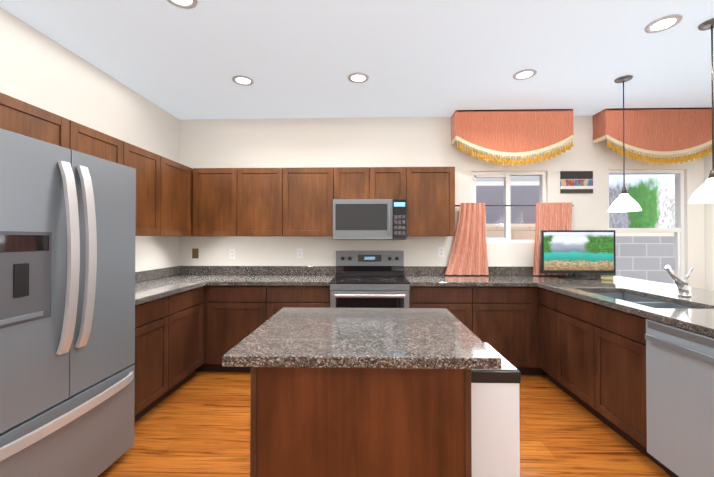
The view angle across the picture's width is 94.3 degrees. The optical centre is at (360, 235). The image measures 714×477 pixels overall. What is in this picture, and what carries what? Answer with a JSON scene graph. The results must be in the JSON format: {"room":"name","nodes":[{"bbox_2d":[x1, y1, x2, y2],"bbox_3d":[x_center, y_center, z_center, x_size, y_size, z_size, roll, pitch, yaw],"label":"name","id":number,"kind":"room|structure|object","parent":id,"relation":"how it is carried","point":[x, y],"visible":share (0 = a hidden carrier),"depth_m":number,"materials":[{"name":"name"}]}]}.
{"room":"kitchen","nodes":[
{"label":"kitchen","id":0,"kind":"room"},
{"bbox_2d":[0,7,179,271],"bbox_3d":[-2.291,-0.022,0.661,0.150,2.745,6.460,0,0,2],"label":"wall","id":1,"kind":"structure","parent":0,"point":[40,70],"depth_m":2.61,"materials":[{"name":"white paint"}]},
{"bbox_2d":[0,93,7,129],"bbox_3d":[-2.030,-0.605,1.458,0.325,0.284,0.517,0,0,2],"label":"upper cabinet","id":2,"kind":"object","parent":1,"relation":"attached to","point":[3,97],"depth_m":1.73,"materials":[{"name":"brown wood"}]},
{"bbox_2d":[8,96,75,150],"bbox_3d":[-2.019,-0.601,1.856,0.325,0.284,0.517,0,0,2],"label":"upper cabinet","id":3,"kind":"object","parent":1,"relation":"attached to","point":[26,119],"depth_m":1.92,"materials":[{"name":"brown wood"}]},
{"bbox_2d":[76,122,131,166],"bbox_3d":[-2.005,-0.372,2.372,0.325,0.734,0.521,0,0,2],"label":"upper cabinet","id":4,"kind":"object","parent":1,"relation":"attached to","point":[89,141],"depth_m":2.37,"materials":[{"name":"brown wood"}]},
{"bbox_2d":[132,145,167,235],"bbox_3d":[-1.994,-0.368,2.799,0.325,0.734,0.577,0,0,2],"label":"upper cabinet","id":5,"kind":"object","parent":1,"relation":"attached to","point":[164,196],"depth_m":2.90,"materials":[{"name":"brown wood"}]},
{"bbox_2d":[168,159,191,235],"bbox_3d":[-1.982,-0.364,3.259,0.325,0.734,0.587,0,0,2],"label":"upper cabinet","id":6,"kind":"object","parent":1,"relation":"attached to","point":[179,175],"depth_m":3.34,"materials":[{"name":"brown wood"}]},
{"bbox_2d":[192,169,192,230],"bbox_3d":[-1.970,-0.361,3.689,0.325,0.734,0.390,0,0,2],"label":"upper cabinet","id":7,"kind":"object","parent":1,"relation":"attached to","point":[192,169],"depth_m":3.60,"materials":[{"name":"brown wood"}]},
{"bbox_2d":[0,0,713,119],"bbox_3d":[0.786,-1.445,0.590,6.305,0.100,6.760,0,0,2],"label":"ceiling","id":8,"kind":"structure","parent":0,"point":[409,58],"depth_m":2.51,"materials":[{"name":"white paint"}]},
{"bbox_2d":[167,0,197,8],"bbox_3d":[-1.046,-1.378,1.920,0.184,0.008,0.184,0,0,2],"label":"recessed light","id":9,"kind":"object","parent":8,"relation":"in","point":[187,4],"visible":1,"depth_m":1.97,"materials":[{"name":"grey"}]},
{"bbox_2d":[232,75,253,85],"bbox_3d":[-1.039,-1.369,2.930,0.184,0.008,0.184,0,0,2],"label":"recessed light","id":10,"kind":"object","parent":8,"relation":"in","point":[242,80],"visible":1,"depth_m":2.93,"materials":[{"name":"grey"}]},
{"bbox_2d":[348,73,368,82],"bbox_3d":[-0.020,-1.369,2.882,0.184,0.008,0.184,0,0,2],"label":"recessed light","id":11,"kind":"object","parent":8,"relation":"in","point":[358,77],"visible":1,"depth_m":2.87,"materials":[{"name":"grey"}]},
{"bbox_2d":[513,69,536,79],"bbox_3d":[1.399,-1.370,2.824,0.184,0.008,0.184,0,0,2],"label":"recessed light","id":12,"kind":"object","parent":8,"relation":"in","point":[524,74],"visible":1,"depth_m":2.82,"materials":[{"name":"grey"}]},
{"bbox_2d":[608,75,641,211],"bbox_3d":[2.301,-0.794,2.895,0.232,1.158,0.232,0,0,2],"label":"pendant light","id":13,"kind":"object","parent":8,"relation":"hanging from","point":[624,201],"visible":0.98,"depth_m":2.87,"materials":[{"name":"white glass"}]},
{"bbox_2d":[644,14,682,32],"bbox_3d":[1.971,-1.375,2.159,0.184,0.008,0.184,0,0,2],"label":"recessed light","id":14,"kind":"object","parent":8,"relation":"in","point":[663,23],"visible":1,"depth_m":2.15,"materials":[{"name":"grey"}]},
{"bbox_2d":[688,18,713,202],"bbox_3d":[2.281,-0.800,2.145,0.232,1.158,0.232,0,0,2],"label":"pendant light","id":15,"kind":"object","parent":8,"relation":"hanging from","point":[704,193],"visible":1,"depth_m":2.14,"materials":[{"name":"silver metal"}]},
{"bbox_2d":[98,371,670,476],"bbox_3d":[0.786,1.400,0.566,6.305,0.100,6.760,0,0,2],"label":"floor","id":16,"kind":"structure","parent":0,"point":[197,424],"depth_m":2.23,"materials":[{"name":"brown wood"}]},
{"bbox_2d":[0,128,135,476],"bbox_3d":[-1.758,0.467,1.638,0.801,1.785,0.910,0,0,2],"label":"fridge","id":17,"kind":"object","parent":16,"relation":"on","point":[67,301],"visible":1,"depth_m":1.57,"materials":[{"name":"grey metal"}]},
{"bbox_2d":[132,286,203,421],"bbox_3d":[-1.859,0.926,2.702,0.598,0.885,1.140,0,0,2],"label":"base cabinet","id":18,"kind":"object","parent":16,"relation":"on","point":[169,330],"visible":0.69,"depth_m":2.66,"materials":[{"name":"brown wood"}]},
{"bbox_2d":[135,270,206,304],"bbox_3d":[-1.844,0.412,2.676,0.630,0.140,1.080,0,0,2],"label":"countertop","id":19,"kind":"structure","parent":18,"relation":"on","point":[153,284],"depth_m":3.16,"materials":[{"name":"stone"}]},
{"bbox_2d":[153,266,335,285],"bbox_3d":[-1.213,0.420,3.528,1.846,0.140,0.658,0,0,2],"label":"countertop","id":20,"kind":"structure","parent":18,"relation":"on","point":[216,275],"depth_m":3.75,"materials":[{"name":"stone"}]},
{"bbox_2d":[195,302,202,371],"bbox_3d":[-1.836,0.934,3.581,0.598,0.884,0.578,0,0,2],"label":"base cabinet","id":21,"kind":"object","parent":16,"relation":"on","point":[200,369],"depth_m":3.35,"materials":[{"name":"brown wood"}]},
{"bbox_2d":[203,285,274,371],"bbox_3d":[-1.197,0.933,3.553,0.681,0.884,0.598,0,0,2],"label":"base cabinet","id":22,"kind":"object","parent":16,"relation":"on","point":[234,316],"depth_m":3.26,"materials":[{"name":"brown wood"}]},
{"bbox_2d":[275,286,329,313],"bbox_3d":[-0.634,0.933,3.538,0.689,0.884,0.598,0,0,2],"label":"base cabinet","id":23,"kind":"object","parent":16,"relation":"on","point":[285,296],"depth_m":3.24,"materials":[{"name":"brown wood"}]},
{"bbox_2d":[222,307,501,476],"bbox_3d":[0.010,0.896,1.584,0.990,0.926,0.835,0,0,2],"label":"kitchen island","id":24,"kind":"object","parent":16,"relation":"on","point":[360,392],"visible":1,"depth_m":1.21,"materials":[{"name":"brown wood"}]},
{"bbox_2d":[330,251,409,307],"bbox_3d":[0.096,0.773,3.467,0.766,1.205,0.699,0,0,2],"label":"range","id":25,"kind":"object","parent":16,"relation":"on","point":[354,283],"visible":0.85,"depth_m":3.30,"materials":[{"name":"silver metal"}]},
{"bbox_2d":[409,286,480,339],"bbox_3d":[0.816,0.933,3.499,0.664,0.884,0.598,0,0,2],"label":"base cabinet","id":26,"kind":"object","parent":16,"relation":"on","point":[464,302],"depth_m":3.20,"materials":[{"name":"brown wood"}]},
{"bbox_2d":[471,342,520,476],"bbox_3d":[0.571,0.962,1.580,0.218,0.793,0.439,0,0,2],"label":"trash bin","id":27,"kind":"object","parent":16,"relation":"on","point":[495,436],"visible":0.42,"depth_m":1.40,"materials":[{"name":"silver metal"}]},
{"bbox_2d":[481,286,540,374],"bbox_3d":[1.371,0.933,3.484,0.691,0.884,0.598,0,0,2],"label":"base cabinet","id":28,"kind":"object","parent":16,"relation":"on","point":[503,322],"depth_m":3.19,"materials":[{"name":"brown wood"}]},
{"bbox_2d":[403,266,534,286],"bbox_3d":[1.079,0.419,3.480,1.190,0.140,0.632,0,0,2],"label":"countertop","id":29,"kind":"structure","parent":28,"relation":"on","point":[499,276],"depth_m":3.56,"materials":[{"name":"stone"}]},
{"bbox_2d":[539,288,550,380],"bbox_3d":[2.003,0.928,2.988,0.598,0.884,0.361,0,0,2],"label":"base cabinet","id":30,"kind":"object","parent":16,"relation":"on","point":[544,294],"depth_m":3.07,"materials":[{"name":"brown wood"}]},
{"bbox_2d":[551,291,586,408],"bbox_3d":[1.993,0.925,2.629,0.598,0.884,0.600,0,0,2],"label":"base cabinet","id":31,"kind":"object","parent":16,"relation":"on","point":[568,366],"depth_m":2.72,"materials":[{"name":"brown wood"}]},
{"bbox_2d":[583,300,664,470],"bbox_3d":[1.981,0.921,2.179,0.598,0.884,0.540,0,0,2],"label":"base cabinet","id":32,"kind":"object","parent":16,"relation":"on","point":[592,358],"depth_m":2.18,"materials":[{"name":"brown wood"}]},
{"bbox_2d":[523,267,713,336],"bbox_3d":[2.237,0.408,2.220,1.193,0.140,3.088,0,0,2],"label":"countertop","id":33,"kind":"structure","parent":32,"relation":"on","point":[700,320],"depth_m":2.47,"materials":[{"name":"stone"}]},
{"bbox_2d":[540,230,615,278],"bbox_3d":[2.277,0.196,3.482,0.760,0.504,0.190,0,0,2],"label":"tv monitor","id":34,"kind":"object","parent":33,"relation":"on","point":[576,253],"visible":1,"depth_m":3.46,"materials":[{"name":"black plastic"}]},
{"bbox_2d":[601,275,613,279],"bbox_3d":[2.509,0.428,3.369,0.090,0.039,0.060,0,0,2],"label":"sponge","id":35,"kind":"object","parent":33,"relation":"on","point":[603,277],"visible":1,"depth_m":3.34,"materials":[{"name":"yellow"}]},
{"bbox_2d":[595,293,696,308],"bbox_3d":[1.998,0.583,2.391,0.488,0.205,0.888,0,0,2],"label":"sink","id":36,"kind":"object","parent":33,"relation":"in","point":[649,302],"visible":0.15,"depth_m":2.51,"materials":[{"name":"silver metal"}]},
{"bbox_2d":[664,265,693,296],"bbox_3d":[2.321,0.328,2.405,0.216,0.222,0.072,0,0,2],"label":"faucet","id":37,"kind":"object","parent":33,"relation":"on","point":[682,286],"visible":1,"depth_m":2.39,"materials":[{"name":"silver metal"}]},
{"bbox_2d":[645,319,713,476],"bbox_3d":[1.932,0.918,1.610,0.650,0.882,0.594,0,0,2],"label":"dishwasher","id":38,"kind":"object","parent":16,"relation":"on","point":[680,395],"visible":0.96,"depth_m":1.70,"materials":[{"name":"grey metal"}]},
{"bbox_2d":[179,116,704,288],"bbox_3d":[0.875,0.006,3.882,6.305,2.745,0.150,0,0,2],"label":"wall","id":39,"kind":"structure","parent":0,"point":[326,142],"depth_m":3.83,"materials":[{"name":"white paint"}]},
{"bbox_2d":[192,249,197,257],"bbox_3d":[-1.934,0.209,3.874,0.072,0.116,0.008,0,0,2],"label":"electrical outlet","id":40,"kind":"object","parent":39,"relation":"attached to","point":[194,253],"visible":1,"depth_m":3.87,"materials":[{"name":"gold metal"}]},
{"bbox_2d":[192,168,243,235],"bbox_3d":[-1.530,-0.360,3.710,0.545,0.734,0.326,0,0,2],"label":"upper cabinet","id":41,"kind":"object","parent":39,"relation":"attached to","point":[218,193],"depth_m":3.55,"materials":[{"name":"brown wood"}]},
{"bbox_2d":[229,249,235,258],"bbox_3d":[-1.494,0.213,3.862,0.072,0.116,0.008,0,0,2],"label":"electrical outlet","id":42,"kind":"object","parent":39,"relation":"attached to","point":[232,253],"visible":1,"depth_m":3.86,"materials":[{"name":"white plastic"}]},
{"bbox_2d":[244,168,287,235],"bbox_3d":[-1.073,-0.360,3.698,0.612,0.734,0.326,0,0,2],"label":"upper cabinet","id":43,"kind":"object","parent":39,"relation":"attached to","point":[262,201],"depth_m":3.54,"materials":[{"name":"brown wood"}]},
{"bbox_2d":[297,248,302,257],"bbox_3d":[-0.704,0.203,3.841,0.072,0.116,0.008,0,0,2],"label":"electrical outlet","id":44,"kind":"object","parent":39,"relation":"attached to","point":[299,252],"visible":1,"depth_m":3.84,"materials":[{"name":"white plastic"}]},
{"bbox_2d":[288,167,335,235],"bbox_3d":[-0.587,-0.361,3.685,0.606,0.734,0.326,0,0,2],"label":"upper cabinet","id":45,"kind":"object","parent":39,"relation":"attached to","point":[311,191],"depth_m":3.53,"materials":[{"name":"brown wood"}]},
{"bbox_2d":[336,167,375,198],"bbox_3d":[-0.061,-0.553,3.672,0.445,0.350,0.326,0,0,2],"label":"upper cabinet","id":46,"kind":"object","parent":39,"relation":"attached to","point":[351,182],"depth_m":3.51,"materials":[{"name":"brown wood"}]},
{"bbox_2d":[333,199,406,239],"bbox_3d":[0.099,-0.165,3.592,0.766,0.421,0.468,0,0,2],"label":"microwave","id":47,"kind":"object","parent":46,"relation":"attached to","point":[369,219],"visible":1,"depth_m":3.40,"materials":[{"name":"silver metal"}]},
{"bbox_2d":[376,167,407,198],"bbox_3d":[0.264,-0.553,3.663,0.444,0.350,0.326,0,0,2],"label":"upper cabinet","id":48,"kind":"object","parent":39,"relation":"attached to","point":[391,182],"depth_m":3.50,"materials":[{"name":"brown wood"}]},
{"bbox_2d":[407,167,454,235],"bbox_3d":[0.743,-0.361,3.649,0.515,0.734,0.326,0,0,2],"label":"upper cabinet","id":49,"kind":"object","parent":39,"relation":"attached to","point":[431,190],"depth_m":3.49,"materials":[{"name":"brown wood"}]},
{"bbox_2d":[438,247,443,256],"bbox_3d":[0.925,0.188,3.798,0.072,0.116,0.008,0,0,2],"label":"electrical outlet","id":50,"kind":"object","parent":39,"relation":"attached to","point":[440,251],"visible":1,"depth_m":3.80,"materials":[{"name":"white plastic"}]},
{"bbox_2d":[472,171,545,242],"bbox_3d":[1.706,-0.327,3.840,0.860,0.830,0.104,0,0,2],"label":"window","id":51,"kind":"structure","parent":39,"relation":"in","point":[505,175],"depth_m":3.83,"materials":[{"name":"white plastic"}]},
{"bbox_2d":[445,202,573,274],"bbox_3d":[1.669,0.036,3.729,1.441,0.807,0.107,0,0,2],"label":"cafe curtain","id":52,"kind":"object","parent":39,"relation":"attached to","point":[468,255],"visible":0.79,"depth_m":3.70,"materials":[{"name":"pink fabric"}]},
{"bbox_2d":[451,109,573,165],"bbox_3d":[1.667,-1.062,3.679,1.264,0.607,0.225,0,0,2],"label":"valance","id":53,"kind":"object","parent":39,"relation":"attached to","point":[519,132],"visible":1,"depth_m":3.58,"materials":[{"name":"fabric"}]},
{"bbox_2d":[560,171,592,192],"bbox_3d":[2.454,-0.607,3.763,0.360,0.250,0.010,0,0,2],"label":"print","id":54,"kind":"object","parent":39,"relation":"attached to","point":[576,181],"visible":1,"depth_m":3.76},
{"bbox_2d":[608,170,684,284],"bbox_3d":[3.246,0.013,3.796,0.880,1.530,0.104,0,0,2],"label":"window","id":55,"kind":"structure","parent":39,"relation":"in","point":[678,230],"depth_m":3.79,"materials":[{"name":"white plastic"}]},
{"bbox_2d":[593,107,711,164],"bbox_3d":[3.256,-1.062,3.636,1.244,0.607,0.225,0,0,2],"label":"valance","id":56,"kind":"object","parent":39,"relation":"attached to","point":[664,131],"visible":1,"depth_m":3.54,"materials":[{"name":"fabric"}]},
{"bbox_2d":[704,144,713,290],"bbox_3d":[3.862,-0.023,0.495,0.150,2.745,6.460,0,0,2],"label":"wall","id":57,"kind":"structure","parent":0,"point":[709,246],"depth_m":3.68,"materials":[{"name":"white paint"}]},
{"label":"outside","id":58,"kind":"structure","parent":0,"visible":0},
{"bbox_2d":[476,176,539,239],"bbox_3d":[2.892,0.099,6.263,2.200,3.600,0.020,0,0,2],"label":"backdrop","id":59,"kind":"structure","parent":58,"point":[529,213],"depth_m":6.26,"materials":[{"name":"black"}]},
{"bbox_2d":[609,174,674,284],"bbox_3d":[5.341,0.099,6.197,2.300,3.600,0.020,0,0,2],"label":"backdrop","id":60,"kind":"structure","parent":58,"point":[655,269],"depth_m":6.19,"materials":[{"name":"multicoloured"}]}
]}

